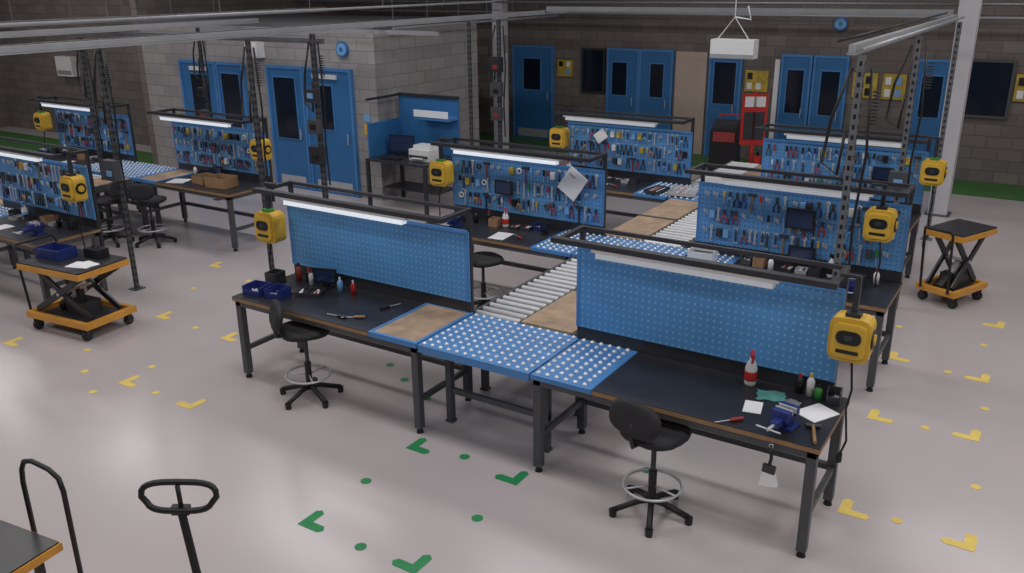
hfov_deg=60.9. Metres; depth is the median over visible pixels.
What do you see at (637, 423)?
chair
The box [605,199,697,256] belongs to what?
conveyor
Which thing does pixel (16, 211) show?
bin
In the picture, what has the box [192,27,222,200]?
post
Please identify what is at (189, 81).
door
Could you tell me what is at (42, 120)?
cable reel
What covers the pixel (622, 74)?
door
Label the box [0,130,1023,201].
walkway
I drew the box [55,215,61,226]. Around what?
oil bottle
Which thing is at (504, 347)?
table
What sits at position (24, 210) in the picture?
spray bottle
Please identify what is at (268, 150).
cable reel
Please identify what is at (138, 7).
wall
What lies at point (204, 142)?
workbench
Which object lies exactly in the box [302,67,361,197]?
door
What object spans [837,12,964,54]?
rail
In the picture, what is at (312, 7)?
rail
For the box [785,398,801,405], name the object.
cleaning cloth
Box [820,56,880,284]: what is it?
post
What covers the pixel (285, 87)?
door
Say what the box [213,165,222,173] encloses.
tablet computer
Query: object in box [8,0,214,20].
pipe
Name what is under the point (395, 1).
pipe
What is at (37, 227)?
bench vise
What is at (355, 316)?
screwdriver
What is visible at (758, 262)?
cardboard box
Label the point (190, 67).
door sign
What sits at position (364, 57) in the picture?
wall
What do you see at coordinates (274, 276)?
box
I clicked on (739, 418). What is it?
screwdriver
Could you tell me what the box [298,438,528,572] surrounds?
green corner marks
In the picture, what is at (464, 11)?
pipe
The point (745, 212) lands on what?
workbench
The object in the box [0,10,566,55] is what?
rail
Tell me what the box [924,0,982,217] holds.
steel column
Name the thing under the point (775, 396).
cleaning cloth
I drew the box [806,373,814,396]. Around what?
oil bottle
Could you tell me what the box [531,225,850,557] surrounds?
workbench
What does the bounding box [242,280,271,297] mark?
bin
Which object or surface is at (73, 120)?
workbench
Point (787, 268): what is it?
tray
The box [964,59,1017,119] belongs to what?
window
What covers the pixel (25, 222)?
tray
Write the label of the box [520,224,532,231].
tray
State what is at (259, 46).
wall heater
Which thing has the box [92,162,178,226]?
table
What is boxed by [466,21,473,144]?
post
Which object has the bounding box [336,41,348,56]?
wall clock
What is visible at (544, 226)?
tablet computer
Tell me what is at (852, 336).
cable reel
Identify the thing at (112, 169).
post
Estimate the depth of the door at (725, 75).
19.45 m
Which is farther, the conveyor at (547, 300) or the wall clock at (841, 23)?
the wall clock at (841, 23)
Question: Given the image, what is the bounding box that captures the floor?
[0,126,1023,572]
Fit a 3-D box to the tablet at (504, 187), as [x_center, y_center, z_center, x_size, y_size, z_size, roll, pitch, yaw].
[-0.103,-1.272,11.174,0.260,0.180,0.054,11,23,31]
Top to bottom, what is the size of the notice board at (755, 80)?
0.450 m
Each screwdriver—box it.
[327,313,346,318]
[341,315,364,317]
[379,303,400,309]
[715,416,743,422]
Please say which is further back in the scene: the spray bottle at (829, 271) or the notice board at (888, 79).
the notice board at (888, 79)
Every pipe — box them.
[0,0,495,26]
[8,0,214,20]
[297,0,1023,5]
[359,0,1023,19]
[392,0,559,29]
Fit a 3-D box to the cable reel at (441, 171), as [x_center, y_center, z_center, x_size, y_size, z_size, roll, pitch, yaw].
[-0.941,-1.240,11.535,0.300,1.455,0.201,11,23,31]
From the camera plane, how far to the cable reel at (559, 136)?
13.81 m
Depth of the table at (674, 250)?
10.27 m
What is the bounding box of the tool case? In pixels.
[83,244,109,259]
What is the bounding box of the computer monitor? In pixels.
[389,134,413,155]
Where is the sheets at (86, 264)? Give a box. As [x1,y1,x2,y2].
[65,260,99,268]
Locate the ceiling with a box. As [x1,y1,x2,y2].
[138,14,476,29]
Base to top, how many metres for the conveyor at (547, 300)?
0.906 m
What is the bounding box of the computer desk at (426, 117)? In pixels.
[365,92,459,214]
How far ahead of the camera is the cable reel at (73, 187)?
10.74 m
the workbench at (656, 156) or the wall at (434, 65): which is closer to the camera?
the workbench at (656, 156)
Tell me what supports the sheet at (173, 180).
on the workbench at (204, 142)
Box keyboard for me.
[379,157,401,160]
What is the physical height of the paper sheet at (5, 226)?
0.004 m
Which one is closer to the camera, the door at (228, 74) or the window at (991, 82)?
the window at (991, 82)
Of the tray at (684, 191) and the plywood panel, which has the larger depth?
the plywood panel
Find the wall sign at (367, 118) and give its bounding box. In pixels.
[363,114,370,134]
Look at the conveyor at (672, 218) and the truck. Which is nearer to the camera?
the truck
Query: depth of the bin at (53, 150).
16.18 m
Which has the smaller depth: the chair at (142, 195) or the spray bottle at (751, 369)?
the spray bottle at (751, 369)
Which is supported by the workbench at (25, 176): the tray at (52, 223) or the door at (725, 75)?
the tray at (52, 223)
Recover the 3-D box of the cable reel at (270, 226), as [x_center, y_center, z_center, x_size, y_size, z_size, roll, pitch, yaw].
[-2.529,-0.377,9.140,0.300,1.455,0.201,11,23,31]
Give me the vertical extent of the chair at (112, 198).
1.016 m
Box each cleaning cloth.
[756,389,786,401]
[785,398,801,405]
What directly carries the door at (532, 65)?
in the wall at (990, 150)
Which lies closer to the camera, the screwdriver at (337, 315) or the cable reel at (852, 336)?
the cable reel at (852, 336)
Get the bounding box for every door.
[178,59,220,117]
[215,62,251,129]
[265,65,312,190]
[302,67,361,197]
[512,44,554,139]
[605,48,639,126]
[637,49,674,129]
[703,58,743,154]
[775,54,813,140]
[806,55,850,143]
[907,59,949,157]
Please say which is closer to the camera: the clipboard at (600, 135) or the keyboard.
the clipboard at (600, 135)
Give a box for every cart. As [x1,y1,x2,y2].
[12,233,136,340]
[915,218,997,308]
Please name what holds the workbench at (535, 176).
on the floor
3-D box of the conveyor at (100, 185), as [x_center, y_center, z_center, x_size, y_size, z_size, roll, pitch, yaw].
[-7.179,-1.130,13.741,1.120,0.906,2.050,11,23,31]
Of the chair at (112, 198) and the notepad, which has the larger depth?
the chair at (112, 198)
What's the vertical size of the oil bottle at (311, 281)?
0.160 m
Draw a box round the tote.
[687,247,717,260]
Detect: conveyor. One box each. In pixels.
[0,173,132,259]
[474,256,576,416]
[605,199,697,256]
[691,160,761,185]
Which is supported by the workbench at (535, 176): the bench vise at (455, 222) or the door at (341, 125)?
the bench vise at (455, 222)
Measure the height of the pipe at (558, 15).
3.545 m
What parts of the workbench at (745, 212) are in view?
pegboard panel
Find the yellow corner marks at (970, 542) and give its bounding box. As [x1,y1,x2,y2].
[3,262,1004,551]
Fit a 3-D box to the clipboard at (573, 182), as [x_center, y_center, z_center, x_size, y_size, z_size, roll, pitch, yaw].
[0.734,-1.250,10.606,0.423,0.439,0.018,11,23,31]
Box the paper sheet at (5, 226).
[0,224,14,229]
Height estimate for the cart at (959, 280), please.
1.014 m
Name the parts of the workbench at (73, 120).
pegboard panel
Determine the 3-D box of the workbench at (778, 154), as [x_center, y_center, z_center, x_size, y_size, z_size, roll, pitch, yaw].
[4.295,-1.107,11.786,2.200,1.930,0.910,11,23,31]
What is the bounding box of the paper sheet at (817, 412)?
[799,403,839,422]
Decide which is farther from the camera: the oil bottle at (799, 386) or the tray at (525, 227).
the tray at (525, 227)
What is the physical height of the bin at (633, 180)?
0.100 m
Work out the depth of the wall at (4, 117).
25.08 m
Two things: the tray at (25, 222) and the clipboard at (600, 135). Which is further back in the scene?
the clipboard at (600, 135)
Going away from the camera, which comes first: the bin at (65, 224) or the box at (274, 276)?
the box at (274, 276)
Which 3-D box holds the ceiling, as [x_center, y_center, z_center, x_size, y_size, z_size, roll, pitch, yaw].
[-4.358,-5.550,18.221,6.580,0.100,3.200,11,23,31]
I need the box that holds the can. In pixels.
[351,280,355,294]
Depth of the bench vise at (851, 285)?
8.57 m
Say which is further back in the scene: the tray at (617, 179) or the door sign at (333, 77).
the door sign at (333, 77)
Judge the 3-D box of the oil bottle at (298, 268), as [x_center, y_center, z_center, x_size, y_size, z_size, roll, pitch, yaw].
[-2.247,-0.154,9.181,0.060,0.200,0.060,11,23,31]
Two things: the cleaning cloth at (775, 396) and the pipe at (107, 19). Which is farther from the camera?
the pipe at (107, 19)
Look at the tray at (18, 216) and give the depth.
11.73 m
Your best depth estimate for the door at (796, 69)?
18.63 m
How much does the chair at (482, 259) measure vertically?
0.996 m
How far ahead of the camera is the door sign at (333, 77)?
16.01 m
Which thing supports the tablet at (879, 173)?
attached to the workbench at (778, 154)
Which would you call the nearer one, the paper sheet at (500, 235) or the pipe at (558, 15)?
the paper sheet at (500, 235)
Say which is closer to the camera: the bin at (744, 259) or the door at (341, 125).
the bin at (744, 259)
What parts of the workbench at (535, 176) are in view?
pegboard panel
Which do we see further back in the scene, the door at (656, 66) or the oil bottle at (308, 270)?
the door at (656, 66)
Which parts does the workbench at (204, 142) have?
pegboard panel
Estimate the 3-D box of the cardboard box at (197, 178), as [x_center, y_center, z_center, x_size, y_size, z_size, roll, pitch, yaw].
[-4.853,-1.703,13.767,0.300,0.120,0.280,14,24,36]
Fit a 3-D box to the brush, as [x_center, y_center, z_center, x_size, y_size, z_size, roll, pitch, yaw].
[1.784,1.238,6.024,0.130,0.337,0.033,11,23,31]
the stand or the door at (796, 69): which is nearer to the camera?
the stand
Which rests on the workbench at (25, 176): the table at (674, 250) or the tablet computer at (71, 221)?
the tablet computer at (71, 221)
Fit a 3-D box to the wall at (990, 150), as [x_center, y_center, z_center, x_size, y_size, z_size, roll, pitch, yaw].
[6.554,-5.778,17.931,25.200,6.600,0.200,11,23,31]
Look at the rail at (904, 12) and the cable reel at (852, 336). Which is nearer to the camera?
the cable reel at (852, 336)
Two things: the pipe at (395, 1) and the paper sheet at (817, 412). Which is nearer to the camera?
the paper sheet at (817, 412)
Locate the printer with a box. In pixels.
[409,143,438,161]
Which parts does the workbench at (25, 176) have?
pegboard panel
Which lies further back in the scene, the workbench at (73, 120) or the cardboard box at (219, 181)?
the workbench at (73, 120)
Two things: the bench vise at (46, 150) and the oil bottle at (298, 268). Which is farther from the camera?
the bench vise at (46, 150)
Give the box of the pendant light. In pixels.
[709,0,758,59]
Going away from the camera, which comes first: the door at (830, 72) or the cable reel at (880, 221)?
the cable reel at (880, 221)
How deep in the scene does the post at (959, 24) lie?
12.86 m
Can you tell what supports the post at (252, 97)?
on the floor
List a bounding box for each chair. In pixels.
[97,182,134,247]
[125,183,176,248]
[269,299,343,409]
[473,244,503,308]
[609,398,692,537]
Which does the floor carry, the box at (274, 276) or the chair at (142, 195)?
the chair at (142, 195)
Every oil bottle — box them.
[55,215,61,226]
[296,263,301,281]
[306,268,309,281]
[308,270,314,285]
[337,277,342,291]
[474,210,478,222]
[487,210,491,222]
[767,259,773,270]
[795,373,803,393]
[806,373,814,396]
[814,384,822,400]
[872,269,879,284]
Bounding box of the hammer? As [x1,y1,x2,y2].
[805,422,820,444]
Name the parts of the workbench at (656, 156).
pegboard panel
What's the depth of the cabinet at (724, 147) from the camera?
17.84 m
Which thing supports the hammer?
on the workbench at (674, 336)
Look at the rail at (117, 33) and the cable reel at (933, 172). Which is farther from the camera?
the rail at (117, 33)
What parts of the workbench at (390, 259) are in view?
pegboard panel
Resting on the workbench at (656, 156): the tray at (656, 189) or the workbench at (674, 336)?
the tray at (656, 189)
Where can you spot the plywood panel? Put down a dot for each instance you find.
(691, 67)
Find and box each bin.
[8,208,21,215]
[23,213,37,221]
[51,148,59,153]
[61,219,77,228]
[197,169,209,173]
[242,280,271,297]
[264,283,291,300]
[533,221,542,231]
[629,176,639,184]
[740,255,753,264]
[807,265,822,277]
[825,385,842,405]
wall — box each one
[0,0,150,145]
[0,75,10,127]
[129,0,364,164]
[139,28,389,200]
[364,0,1023,185]
[381,23,478,196]
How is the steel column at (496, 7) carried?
on the floor
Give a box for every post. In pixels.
[76,36,119,234]
[93,48,145,290]
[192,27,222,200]
[240,39,274,269]
[304,34,330,198]
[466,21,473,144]
[487,19,507,147]
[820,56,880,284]
[885,36,934,204]
[920,22,961,240]
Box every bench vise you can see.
[13,221,47,235]
[36,148,50,152]
[441,216,463,227]
[756,401,799,433]
[840,278,854,294]
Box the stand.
[739,91,768,163]
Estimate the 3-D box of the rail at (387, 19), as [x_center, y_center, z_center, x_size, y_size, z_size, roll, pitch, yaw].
[-4.018,-3.433,11.821,0.047,0.068,7.400,11,23,31]
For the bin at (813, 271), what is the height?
0.100 m
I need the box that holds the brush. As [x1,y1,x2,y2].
[758,444,777,487]
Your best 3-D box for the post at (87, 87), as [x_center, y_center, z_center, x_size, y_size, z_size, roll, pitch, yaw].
[-6.610,-2.351,13.841,0.448,3.130,0.160,11,23,31]
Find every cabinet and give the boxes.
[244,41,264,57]
[708,114,740,170]
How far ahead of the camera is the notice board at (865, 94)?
17.85 m
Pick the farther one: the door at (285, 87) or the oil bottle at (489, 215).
the door at (285, 87)
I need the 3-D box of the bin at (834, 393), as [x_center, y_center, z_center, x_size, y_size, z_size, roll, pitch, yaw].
[2.390,0.809,6.462,0.100,0.100,0.120,9,22,25]
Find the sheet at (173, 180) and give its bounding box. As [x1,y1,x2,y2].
[166,179,191,182]
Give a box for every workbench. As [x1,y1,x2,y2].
[0,136,107,300]
[29,96,140,219]
[135,108,274,251]
[232,180,473,433]
[426,137,607,271]
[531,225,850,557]
[554,108,694,216]
[684,163,915,391]
[754,123,931,289]
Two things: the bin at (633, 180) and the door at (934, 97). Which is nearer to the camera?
the bin at (633, 180)
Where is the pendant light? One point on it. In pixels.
(727, 48)
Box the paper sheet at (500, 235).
[488,232,512,239]
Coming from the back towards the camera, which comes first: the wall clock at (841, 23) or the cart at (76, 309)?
the wall clock at (841, 23)
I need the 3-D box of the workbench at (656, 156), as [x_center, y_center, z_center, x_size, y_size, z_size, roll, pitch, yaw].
[1.592,-1.654,13.420,2.150,1.930,0.910,11,23,31]
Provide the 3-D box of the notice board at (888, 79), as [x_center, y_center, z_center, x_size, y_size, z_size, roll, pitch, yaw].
[7.721,-4.032,17.608,0.443,0.500,0.050,11,23,31]
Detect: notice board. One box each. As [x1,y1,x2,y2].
[557,59,572,76]
[744,70,768,91]
[851,72,878,97]
[881,74,907,99]
[1012,74,1023,101]
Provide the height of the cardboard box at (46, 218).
0.100 m
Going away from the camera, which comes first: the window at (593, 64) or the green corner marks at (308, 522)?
the green corner marks at (308, 522)
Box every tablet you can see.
[494,179,512,195]
[785,207,815,230]
[788,245,815,259]
[872,166,894,181]
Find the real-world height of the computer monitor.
0.370 m
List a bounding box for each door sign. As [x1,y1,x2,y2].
[189,66,205,70]
[311,74,336,79]
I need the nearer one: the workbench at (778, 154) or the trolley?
the trolley
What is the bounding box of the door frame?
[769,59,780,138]
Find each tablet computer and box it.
[67,218,78,230]
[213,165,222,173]
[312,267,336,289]
[540,222,548,235]
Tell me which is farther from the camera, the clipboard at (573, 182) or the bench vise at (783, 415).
the clipboard at (573, 182)
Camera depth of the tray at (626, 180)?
13.44 m
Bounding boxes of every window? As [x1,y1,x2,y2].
[581,48,605,93]
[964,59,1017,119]
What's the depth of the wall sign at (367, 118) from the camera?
15.94 m
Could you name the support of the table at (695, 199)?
on the floor
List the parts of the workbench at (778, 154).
pegboard panel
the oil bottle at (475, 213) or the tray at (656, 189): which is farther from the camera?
the tray at (656, 189)
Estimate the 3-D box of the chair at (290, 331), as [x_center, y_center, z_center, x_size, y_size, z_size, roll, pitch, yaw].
[-1.989,0.606,8.473,0.640,1.036,0.635,-9,21,-22]
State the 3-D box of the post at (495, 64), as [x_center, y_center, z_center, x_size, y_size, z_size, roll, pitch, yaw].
[-0.259,-3.113,15.655,0.448,3.230,0.220,11,23,31]
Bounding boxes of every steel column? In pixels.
[492,0,508,148]
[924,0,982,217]
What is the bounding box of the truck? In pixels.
[138,479,219,572]
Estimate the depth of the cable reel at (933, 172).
11.02 m
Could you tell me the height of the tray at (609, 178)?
0.040 m
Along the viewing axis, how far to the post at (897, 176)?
10.04 m
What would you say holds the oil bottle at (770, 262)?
on the workbench at (745, 212)
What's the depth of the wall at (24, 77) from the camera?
22.95 m
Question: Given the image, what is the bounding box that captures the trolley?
[0,458,82,572]
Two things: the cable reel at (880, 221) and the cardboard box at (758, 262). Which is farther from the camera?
the cardboard box at (758, 262)
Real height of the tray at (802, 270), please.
0.040 m
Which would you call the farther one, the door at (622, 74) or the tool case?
the door at (622, 74)
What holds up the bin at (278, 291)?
on the workbench at (390, 259)
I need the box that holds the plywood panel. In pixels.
[672,51,707,153]
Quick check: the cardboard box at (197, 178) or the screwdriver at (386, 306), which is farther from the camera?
the cardboard box at (197, 178)
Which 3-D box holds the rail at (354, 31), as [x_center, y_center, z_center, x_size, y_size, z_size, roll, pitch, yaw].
[-4.213,-4.664,15.795,7.200,0.068,0.054,11,23,31]
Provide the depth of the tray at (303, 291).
8.80 m
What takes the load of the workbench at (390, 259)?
on the floor
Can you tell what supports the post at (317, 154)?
on the floor
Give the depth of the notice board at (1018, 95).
16.44 m
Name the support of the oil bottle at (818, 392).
on the workbench at (674, 336)
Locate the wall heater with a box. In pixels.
[54,56,79,76]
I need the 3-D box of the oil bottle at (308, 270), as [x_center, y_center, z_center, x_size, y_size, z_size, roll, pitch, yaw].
[-2.140,-0.125,9.170,0.060,0.150,0.060,11,23,31]
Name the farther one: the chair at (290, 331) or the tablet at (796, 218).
the tablet at (796, 218)
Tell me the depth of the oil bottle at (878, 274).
8.89 m
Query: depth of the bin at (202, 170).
14.20 m
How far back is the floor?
7.62 m
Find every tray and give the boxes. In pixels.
[8,214,22,220]
[24,219,39,223]
[34,242,77,260]
[47,220,61,225]
[295,287,325,297]
[509,223,522,229]
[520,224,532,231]
[607,176,615,180]
[613,177,624,181]
[621,178,628,183]
[643,185,669,193]
[667,185,698,196]
[779,264,795,272]
[794,266,807,274]
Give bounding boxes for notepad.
[742,400,762,413]
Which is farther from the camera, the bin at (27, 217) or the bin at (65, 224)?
the bin at (27, 217)
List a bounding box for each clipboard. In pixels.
[557,166,587,201]
[593,128,607,143]
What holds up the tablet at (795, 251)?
attached to the workbench at (745, 212)
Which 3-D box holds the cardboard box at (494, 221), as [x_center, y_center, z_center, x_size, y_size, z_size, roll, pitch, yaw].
[-0.218,-0.829,11.181,0.120,0.100,0.140,9,22,26]
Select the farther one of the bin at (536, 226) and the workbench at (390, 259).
the bin at (536, 226)
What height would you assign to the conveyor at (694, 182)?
0.906 m
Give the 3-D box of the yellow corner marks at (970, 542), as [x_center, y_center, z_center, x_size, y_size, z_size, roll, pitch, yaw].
[0.168,0.362,10.647,10.884,0.003,6.707,6,21,19]
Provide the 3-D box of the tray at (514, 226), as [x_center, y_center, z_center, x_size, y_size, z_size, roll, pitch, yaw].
[0.042,-0.758,11.062,0.134,0.040,0.160,10,22,27]
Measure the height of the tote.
0.120 m
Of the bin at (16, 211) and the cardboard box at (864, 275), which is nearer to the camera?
the cardboard box at (864, 275)
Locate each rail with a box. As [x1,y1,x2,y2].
[0,7,326,27]
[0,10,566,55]
[0,18,258,37]
[0,19,392,46]
[26,28,324,43]
[183,25,439,35]
[546,6,953,15]
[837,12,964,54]
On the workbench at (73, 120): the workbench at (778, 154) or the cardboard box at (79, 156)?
the cardboard box at (79, 156)
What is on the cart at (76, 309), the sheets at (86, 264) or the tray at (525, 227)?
the sheets at (86, 264)
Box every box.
[40,214,55,224]
[77,153,84,159]
[191,172,212,184]
[204,173,238,188]
[264,268,285,284]
[488,216,501,227]
[752,257,766,267]
[854,273,866,286]
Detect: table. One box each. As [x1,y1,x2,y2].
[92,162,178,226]
[418,313,579,452]
[572,235,689,258]
[665,185,698,201]
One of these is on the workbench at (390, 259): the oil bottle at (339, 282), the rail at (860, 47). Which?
the oil bottle at (339, 282)
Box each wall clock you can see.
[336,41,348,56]
[834,17,847,30]
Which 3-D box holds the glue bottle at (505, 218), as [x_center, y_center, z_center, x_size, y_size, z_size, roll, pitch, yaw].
[-0.081,-0.875,11.083,0.087,0.250,0.112,-2,20,-4]
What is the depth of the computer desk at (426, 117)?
15.67 m
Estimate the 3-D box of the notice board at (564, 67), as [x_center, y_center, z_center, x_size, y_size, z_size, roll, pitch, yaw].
[1.309,-5.379,21.468,0.422,0.400,0.050,11,23,31]
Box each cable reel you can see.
[33,96,52,147]
[59,150,87,247]
[250,118,271,179]
[254,182,286,269]
[429,137,453,216]
[549,108,569,153]
[827,272,876,462]
[862,183,897,287]
[919,136,947,244]
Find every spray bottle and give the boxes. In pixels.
[20,201,28,219]
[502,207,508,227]
[744,350,757,386]
[826,254,833,277]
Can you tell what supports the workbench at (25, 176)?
on the floor

